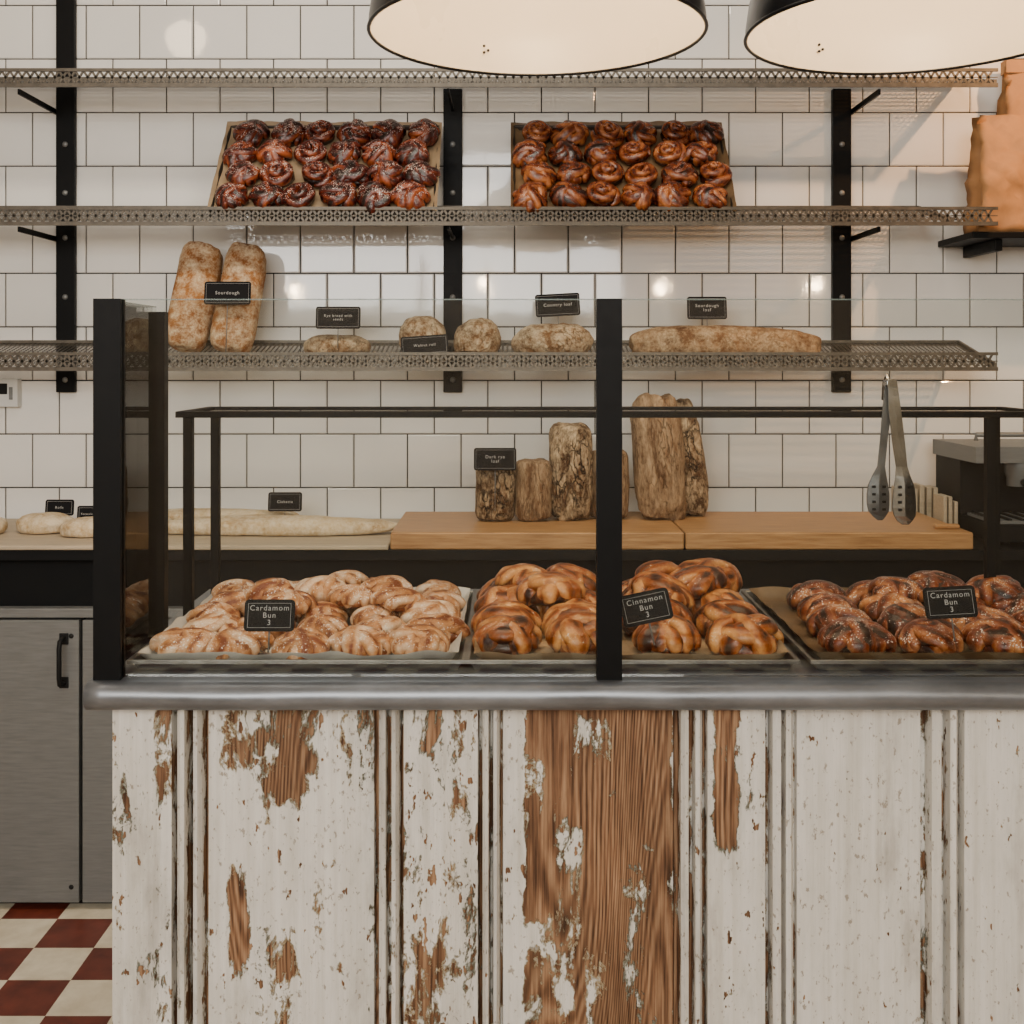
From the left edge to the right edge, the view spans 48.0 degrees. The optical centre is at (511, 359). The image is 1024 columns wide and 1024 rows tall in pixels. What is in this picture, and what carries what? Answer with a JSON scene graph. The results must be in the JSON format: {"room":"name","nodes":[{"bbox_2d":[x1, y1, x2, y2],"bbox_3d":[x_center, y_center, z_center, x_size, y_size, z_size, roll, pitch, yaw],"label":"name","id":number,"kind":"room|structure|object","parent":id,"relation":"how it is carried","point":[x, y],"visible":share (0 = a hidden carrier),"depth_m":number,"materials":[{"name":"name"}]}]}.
{"room":"bakery shop","nodes":[
{"label":"bakery shop","id":0,"kind":"room"},
{"bbox_2d":[0,903,111,1023],"bbox_3d":[0.000,1.350,0.410,4.800,0.100,5.620,0,0,0],"label":"floor","id":1,"kind":"structure","parent":0,"point":[56,958],"depth_m":2.48,"materials":[{"name":"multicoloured tile"}]},
{"bbox_2d":[0,535,1023,902],"bbox_3d":[-0.050,0.875,2.947,3.900,0.850,0.534,0,0,0],"label":"counter","id":2,"kind":"object","parent":1,"relation":"on","point":[56,753],"depth_m":2.72,"materials":[{"name":"wood"}]},
{"bbox_2d":[0,519,399,549],"bbox_3d":[-1.096,0.444,2.947,1.608,0.011,0.466,0,0,0],"label":"countertop","id":3,"kind":"structure","parent":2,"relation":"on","point":[11,539],"depth_m":2.77,"materials":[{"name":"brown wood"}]},
{"bbox_2d":[0,517,7,533],"bbox_3d":[-1.361,0.413,2.901,0.168,0.049,0.120,0,0,-6],"label":"roll","id":4,"kind":"object","parent":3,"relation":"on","point":[3,522],"visible":1,"depth_m":2.89,"materials":[{"name":"beige food"}]},
{"bbox_2d":[16,512,73,533],"bbox_3d":[-1.188,0.413,2.930,0.144,0.047,0.115,0,0,11],"label":"roll","id":5,"kind":"object","parent":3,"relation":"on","point":[46,522],"visible":0.86,"depth_m":2.89,"materials":[{"name":"beige food"}]},
{"bbox_2d":[45,499,73,515],"bbox_3d":[-1.180,0.400,3.000,0.074,0.072,0.010,0,0,0],"label":"price sign","id":6,"kind":"object","parent":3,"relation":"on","point":[66,506],"visible":0.98,"depth_m":3.00,"materials":[{"name":"metal"}]},
{"bbox_2d":[59,516,92,537],"bbox_3d":[-1.048,0.413,2.870,0.152,0.046,0.103,0,0,-11],"label":"roll","id":7,"kind":"object","parent":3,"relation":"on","point":[82,527],"visible":0.53,"depth_m":2.82,"materials":[{"name":"beige food"}]},
{"bbox_2d":[77,506,92,517],"bbox_3d":[-1.090,0.410,2.950,0.050,0.072,0.010,0,0,0],"label":"price sign","id":8,"kind":"object","parent":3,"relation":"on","point":[82,511],"visible":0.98,"depth_m":2.95,"materials":[{"name":"metal"}]},
{"bbox_2d":[168,508,298,519],"bbox_3d":[-0.791,0.414,3.050,0.448,0.042,0.102,0,0,-2],"label":"flat ciabatta","id":9,"kind":"object","parent":3,"relation":"on","point":[177,513],"visible":0.29,"depth_m":3.02,"materials":[{"name":"beige food"}]},
{"bbox_2d":[168,514,396,535],"bbox_3d":[-0.584,0.414,2.900,0.599,0.045,0.114,0,0,1],"label":"flat ciabatta","id":10,"kind":"object","parent":3,"relation":"on","point":[250,524],"visible":0.83,"depth_m":2.86,"materials":[{"name":"beige food"}]},
{"bbox_2d":[268,492,301,514],"bbox_3d":[-0.592,0.385,3.000,0.088,0.080,0.011,0,0,0],"label":"price sign","id":11,"kind":"object","parent":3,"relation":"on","point":[277,501],"visible":1,"depth_m":3.00,"materials":[{"name":"metal"}]},
{"bbox_2d":[390,512,683,549],"bbox_3d":[0.059,0.428,2.910,0.695,0.041,0.380,0,0,0],"label":"cutting board","id":12,"kind":"object","parent":2,"relation":"on","point":[414,530],"visible":0.87,"depth_m":2.72,"materials":[{"name":"brown wood"}]},
{"bbox_2d":[474,448,515,510],"bbox_3d":[-0.042,0.297,2.860,0.106,0.155,0.022,0,0,0],"label":"price sign","id":13,"kind":"object","parent":12,"relation":"on","point":[495,459],"visible":1,"depth_m":2.86,"materials":[{"name":"metal"}]},
{"bbox_2d":[475,470,515,521],"bbox_3d":[-0.042,0.336,2.930,0.104,0.152,0.094,0,0,0],"label":"loaf","id":14,"kind":"object","parent":12,"relation":"on","point":[485,479],"visible":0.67,"depth_m":2.89,"materials":[{"name":"brown food"}]},
{"bbox_2d":[515,458,551,521],"bbox_3d":[0.054,0.330,2.930,0.096,0.158,0.092,0,0,-6],"label":"loaf","id":15,"kind":"object","parent":12,"relation":"on","point":[533,496],"visible":0.98,"depth_m":2.89,"materials":[{"name":"brown food"}]},
{"bbox_2d":[549,422,592,520],"bbox_3d":[0.150,0.286,2.950,0.115,0.253,0.104,0,-2,0],"label":"loaf","id":16,"kind":"object","parent":12,"relation":"on","point":[570,444],"visible":0.98,"depth_m":2.90,"materials":[{"name":"brown food"}]},
{"bbox_2d":[590,449,629,517],"bbox_3d":[0.249,0.318,2.970,0.103,0.182,0.102,0,0,-6],"label":"loaf","id":17,"kind":"object","parent":12,"relation":"on","point":[625,462],"visible":0.34,"depth_m":2.93,"materials":[{"name":"brown food"}]},
{"bbox_2d":[630,392,686,521],"bbox_3d":[0.378,0.250,2.970,0.142,0.332,0.126,0,0,-1],"label":"loaf","id":18,"kind":"object","parent":12,"relation":"on","point":[658,453],"visible":0.87,"depth_m":2.92,"materials":[{"name":"brown food"}]},
{"bbox_2d":[673,512,972,549],"bbox_3d":[0.751,0.422,2.910,0.681,0.053,0.380,0,0,0],"label":"cutting board","id":19,"kind":"object","parent":2,"relation":"on","point":[713,530],"visible":0.89,"depth_m":2.72,"materials":[{"name":"brown wood"}]},
{"bbox_2d":[676,398,708,515],"bbox_3d":[0.454,0.256,3.030,0.125,0.310,0.105,0,0,6],"label":"loaf","id":20,"kind":"object","parent":19,"relation":"on","point":[696,478],"visible":0.5,"depth_m":2.98,"materials":[{"name":"brown food"}]},
{"bbox_2d":[891,483,957,523],"bbox_3d":[1.109,0.393,3.050,0.127,0.113,0.240,0,0,0],"label":"books","id":21,"kind":"object","parent":2,"relation":"on","point":[940,506],"visible":0.34,"depth_m":3.00,"materials":[{"name":"beige paper"}]},
{"bbox_2d":[933,432,1023,544],"bbox_3d":[1.385,0.314,2.937,0.482,0.270,0.386,0,0,0],"label":"espresso machine","id":22,"kind":"object","parent":2,"relation":"on","point":[959,462],"visible":0.69,"depth_m":2.95,"materials":[{"name":"metal"}]},
{"bbox_2d":[112,710,1023,1023],"bbox_3d":[0.453,0.880,1.805,1.975,0.840,0.549,0,0,0],"label":"cladding","id":23,"kind":"object","parent":1,"relation":"on","point":[269,866],"visible":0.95,"depth_m":1.56,"materials":[{"name":"paint"}]},
{"bbox_2d":[83,589,1023,709],"bbox_3d":[0.452,0.441,1.806,2.017,0.037,0.631,0,0,0],"label":"countertop","id":24,"kind":"structure","parent":23,"relation":"on","point":[127,693],"depth_m":1.50,"materials":[{"name":"silver metal"}]},
{"bbox_2d":[127,587,475,669],"bbox_3d":[-0.291,0.406,1.787,0.458,0.029,0.472,0,0,0],"label":"baking tray","id":25,"kind":"object","parent":24,"relation":"on","point":[145,658],"visible":0.19,"depth_m":1.56,"materials":[{"name":"metal"}]},
{"bbox_2d":[244,599,294,652],"bbox_3d":[-0.333,0.365,1.579,0.069,0.070,0.017,0,0,0],"label":"price sign","id":26,"kind":"object","parent":25,"relation":"on","point":[260,615],"visible":1,"depth_m":1.58,"materials":[{"name":"metal"}]},
{"bbox_2d":[149,570,470,658],"bbox_3d":[-0.287,0.385,1.785,0.455,0.067,0.446,0,0,0],"label":"buns","id":27,"kind":"object","parent":24,"relation":"on","point":[387,616],"visible":0.87,"depth_m":1.70,"materials":[{"name":"beige food"}]},
{"bbox_2d":[93,299,1023,679],"bbox_3d":[0.135,0.171,1.637,1.382,0.503,0.245,0,0,0],"label":"glass sneeze guard","id":28,"kind":"object","parent":24,"relation":"on","point":[130,340],"visible":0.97,"depth_m":1.52,"materials":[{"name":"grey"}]},
{"bbox_2d":[175,406,1023,615],"bbox_3d":[0.167,0.253,1.952,1.417,0.339,0.204,0,0,0],"label":"frame","id":29,"kind":"object","parent":24,"relation":"on","point":[991,415],"visible":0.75,"depth_m":1.86,"materials":[{"name":"black metal"}]},
{"bbox_2d":[867,373,915,524],"bbox_3d":[0.604,0.142,1.835,0.054,0.241,0.061,0,0,-42],"label":"serving tongs","id":30,"kind":"object","parent":29,"relation":"on","point":[904,496],"visible":1,"depth_m":1.83,"materials":[{"name":"metal"}]},
{"bbox_2d":[466,590,799,669],"bbox_3d":[0.163,0.406,1.787,0.452,0.030,0.472,0,0,0],"label":"baking tray","id":31,"kind":"object","parent":24,"relation":"on","point":[544,657],"visible":0.2,"depth_m":1.56,"materials":[{"name":"metal"}]},
{"bbox_2d":[471,558,783,654],"bbox_3d":[0.163,0.377,1.782,0.450,0.090,0.406,0,0,0],"label":"buns","id":32,"kind":"object","parent":31,"relation":"on","point":[511,609],"visible":0.85,"depth_m":1.71,"materials":[{"name":"brown food"}]},
{"bbox_2d":[622,587,672,644],"bbox_3d":[0.184,0.352,1.578,0.074,0.077,0.018,0,0,0],"label":"price sign","id":33,"kind":"object","parent":31,"relation":"on","point":[654,605],"visible":0.99,"depth_m":1.58,"materials":[{"name":"metal"}]},
{"bbox_2d":[741,586,1023,669],"bbox_3d":[0.632,0.408,1.787,0.458,0.026,0.472,0,0,0],"label":"baking tray","id":34,"kind":"object","parent":24,"relation":"on","point":[771,602],"visible":0.3,"depth_m":1.57,"materials":[{"name":"metal"}]},
{"bbox_2d":[786,570,1023,653],"bbox_3d":[0.648,0.383,1.771,0.436,0.069,0.399,0,0,0],"label":"buns","id":35,"kind":"object","parent":34,"relation":"on","point":[842,621],"visible":0.85,"depth_m":1.71,"materials":[{"name":"brown food"}]},
{"bbox_2d":[923,585,977,640],"bbox_3d":[0.604,0.348,1.583,0.072,0.074,0.018,0,0,0],"label":"price sign","id":36,"kind":"object","parent":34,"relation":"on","point":[947,602],"visible":1,"depth_m":1.58,"materials":[{"name":"metal"}]},
{"bbox_2d":[0,0,1023,518],"bbox_3d":[0.000,-0.200,3.289,4.800,3.000,0.142,0,0,0],"label":"wall","id":37,"kind":"structure","parent":0,"point":[137,146],"depth_m":3.22,"materials":[{"name":"tile"}]},
{"bbox_2d":[0,379,21,406],"bbox_3d":[-1.421,0.091,3.203,0.098,0.078,0.030,0,0,0],"label":"wall thermostat","id":38,"kind":"object","parent":37,"relation":"attached to","point":[10,389],"visible":1,"depth_m":3.19,"materials":[{"name":"white plastic"}]},
{"bbox_2d":[56,0,76,391],"bbox_3d":[-1.243,-0.605,3.205,0.052,1.390,0.023,0,0,0],"label":"upright","id":39,"kind":"object","parent":37,"relation":"attached to","point":[66,10],"visible":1,"depth_m":3.20,"materials":[{"name":"metal"}]},
{"bbox_2d":[443,89,461,391],"bbox_3d":[-0.165,-0.333,3.205,0.052,0.845,0.023,0,0,0],"label":"upright","id":40,"kind":"object","parent":37,"relation":"attached to","point":[452,120],"visible":0.95,"depth_m":3.20,"materials":[{"name":"metal"}]},
{"bbox_2d":[0,340,997,370],"bbox_3d":[-0.254,-0.013,3.071,2.999,0.083,0.249,0,0,0],"label":"wall shelf","id":41,"kind":"object","parent":37,"relation":"attached to","point":[982,359],"visible":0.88,"depth_m":2.95,"materials":[{"name":"metal"}]},
{"bbox_2d":[168,241,222,351],"bbox_3d":[-0.848,-0.167,3.075,0.118,0.308,0.173,0,0,11],"label":"bread loaf","id":42,"kind":"object","parent":41,"relation":"on","point":[189,321],"visible":0.9,"depth_m":3.03,"materials":[{"name":"beige food"}]},
{"bbox_2d":[204,282,250,356],"bbox_3d":[-0.735,-0.103,2.964,0.120,0.199,0.028,0,0,0],"label":"price sign","id":43,"kind":"object","parent":41,"relation":"on","point":[212,290],"visible":1,"depth_m":2.97,"materials":[{"name":"metal"}]},
{"bbox_2d":[210,242,265,355],"bbox_3d":[-0.726,-0.164,3.060,0.116,0.307,0.167,0,0,15],"label":"bread loaf","id":44,"kind":"object","parent":41,"relation":"on","point":[243,262],"visible":0.89,"depth_m":3.03,"materials":[{"name":"beige food"}]},
{"bbox_2d":[304,334,370,351],"bbox_3d":[-0.465,-0.041,3.061,0.178,0.053,0.118,0,0,0],"label":"loaf","id":45,"kind":"object","parent":41,"relation":"on","point":[327,342],"visible":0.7,"depth_m":3.01,"materials":[{"name":"beige food"}]},
{"bbox_2d":[316,307,360,347],"bbox_3d":[-0.452,-0.085,2.989,0.116,0.108,0.015,0,0,0],"label":"price sign","id":46,"kind":"object","parent":41,"relation":"attached to","point":[338,318],"visible":1,"depth_m":2.99,"materials":[{"name":"metal"}]},
{"bbox_2d":[399,316,445,347],"bbox_3d":[-0.241,-0.070,3.089,0.129,0.096,0.125,0,0,-17],"label":"loaf","id":47,"kind":"object","parent":41,"relation":"on","point":[416,325],"visible":0.53,"depth_m":3.05,"materials":[{"name":"beige food"}]},
{"bbox_2d":[401,334,448,355],"bbox_3d":[-0.225,-0.038,2.962,0.124,0.058,0.011,0,0,0],"label":"price sign","id":48,"kind":"object","parent":41,"relation":"on","point":[427,343],"visible":1,"depth_m":2.96,"materials":[{"name":"metal"}]},
{"bbox_2d":[454,318,500,351],"bbox_3d":[-0.090,-0.066,3.070,0.131,0.094,0.132,0,0,38],"label":"loaf","id":49,"kind":"object","parent":41,"relation":"on","point":[479,334],"visible":0.84,"depth_m":3.02,"materials":[{"name":"beige food"}]},
{"bbox_2d":[511,323,593,351],"bbox_3d":[0.106,-0.057,3.061,0.218,0.083,0.155,0,0,-6],"label":"loaf","id":50,"kind":"object","parent":41,"relation":"on","point":[546,337],"visible":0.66,"depth_m":3.00,"materials":[{"name":"beige food"}]},
{"bbox_2d":[535,293,579,323],"bbox_3d":[0.121,-0.118,3.048,0.120,0.122,0.017,0,0,0],"label":"price sign","id":51,"kind":"object","parent":50,"relation":"on","point":[544,308],"visible":1,"depth_m":3.05,"materials":[{"name":"metal"}]},
{"bbox_2d":[629,325,821,356],"bbox_3d":[0.570,-0.053,3.062,0.515,0.082,0.139,1,0,0],"label":"bread loaf","id":52,"kind":"object","parent":41,"relation":"on","point":[679,338],"visible":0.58,"depth_m":3.00,"materials":[{"name":"beige food"}]},
{"bbox_2d":[687,297,726,325],"bbox_3d":[0.517,-0.113,3.049,0.105,0.110,0.015,0,0,0],"label":"price sign","id":53,"kind":"object","parent":52,"relation":"on","point":[696,309],"visible":1,"depth_m":3.05,"materials":[{"name":"metal"}]},
{"bbox_2d":[0,206,997,241],"bbox_3d":[-0.254,-0.380,3.082,2.999,0.097,0.270,0,0,0],"label":"wall shelf","id":54,"kind":"object","parent":37,"relation":"attached to","point":[945,219],"visible":1,"depth_m":2.95,"materials":[{"name":"metal"}]},
{"bbox_2d":[207,120,441,212],"bbox_3d":[-0.488,-0.519,3.059,0.591,0.281,0.232,0,0,0],"label":"baking tray","id":55,"kind":"object","parent":54,"relation":"on","point":[219,179],"visible":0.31,"depth_m":3.07,"materials":[{"name":"metal"}]},
{"bbox_2d":[215,118,440,214],"bbox_3d":[-0.481,-0.517,3.057,0.590,0.293,0.246,0,0,0],"label":"buns","id":56,"kind":"object","parent":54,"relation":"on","point":[338,184],"visible":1,"depth_m":3.02,"materials":[{"name":"brown food"}]},
{"bbox_2d":[512,119,731,213],"bbox_3d":[0.289,-0.516,3.055,0.583,0.286,0.246,0,0,0],"label":"buns","id":57,"kind":"object","parent":54,"relation":"on","point":[675,153],"visible":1,"depth_m":3.02,"materials":[{"name":"brown food"}]},
{"bbox_2d":[511,121,736,212],"bbox_3d":[0.287,-0.518,3.059,0.581,0.280,0.232,0,0,0],"label":"baking tray","id":58,"kind":"object","parent":54,"relation":"on","point":[517,180],"visible":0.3,"depth_m":3.07,"materials":[{"name":"metal"}]},
{"bbox_2d":[0,68,997,114],"bbox_3d":[-0.254,-0.735,3.082,2.999,0.097,0.270,0,0,0],"label":"wall shelf","id":59,"kind":"object","parent":37,"relation":"attached to","point":[5,81],"visible":0.87,"depth_m":2.95,"materials":[{"name":"metal"}]},
{"bbox_2d":[831,89,850,391],"bbox_3d":[0.918,-0.333,3.205,0.052,0.845,0.023,0,0,0],"label":"upright","id":60,"kind":"object","parent":37,"relation":"attached to","point":[840,98],"visible":0.98,"depth_m":3.20,"materials":[{"name":"metal"}]},
{"bbox_2d":[938,232,1023,257],"bbox_3d":[1.470,-0.308,3.092,0.560,0.047,0.245,0,0,0],"label":"shelf","id":61,"kind":"object","parent":37,"relation":"attached to","point":[974,244],"visible":1,"depth_m":3.05,"materials":[{"name":"black metal"}]},
{"bbox_2d":[963,114,1023,233],"bbox_3d":[1.342,-0.489,3.032,0.265,0.312,0.132,0,0,0],"label":"paper bag","id":62,"kind":"object","parent":61,"relation":"on","point":[995,178],"visible":0.92,"depth_m":3.00,"materials":[{"name":"brown paper"}]},
{"bbox_2d":[997,59,1023,114],"bbox_3d":[1.468,-0.577,3.153,0.275,0.487,0.095,0,0,0],"label":"paper bag","id":63,"kind":"object","parent":62,"relation":"on","point":[1010,101],"visible":0.24,"depth_m":3.14,"materials":[{"name":"brown paper"}]},
{"bbox_3d":[0.000,-1.750,0.410,4.800,0.100,5.620,0,0,0],"label":"ceiling","id":64,"kind":"structure","parent":0,"visible":0},
{"bbox_2d":[367,0,708,76],"bbox_3d":[0.037,-1.090,1.700,0.500,1.220,0.500,0,0,0],"label":"pendant lamp","id":65,"kind":"object","parent":64,"relation":"hanging from","point":[523,38],"visible":1,"depth_m":1.90,"materials":[{"name":"beige"}]},
{"bbox_2d":[743,0,1023,74],"bbox_3d":[0.597,-1.091,1.700,0.500,1.218,0.500,0,0,0],"label":"pendant lamp","id":66,"kind":"object","parent":64,"relation":"hanging from","point":[835,37],"visible":1,"depth_m":1.91,"materials":[{"name":"beige"}]}
]}

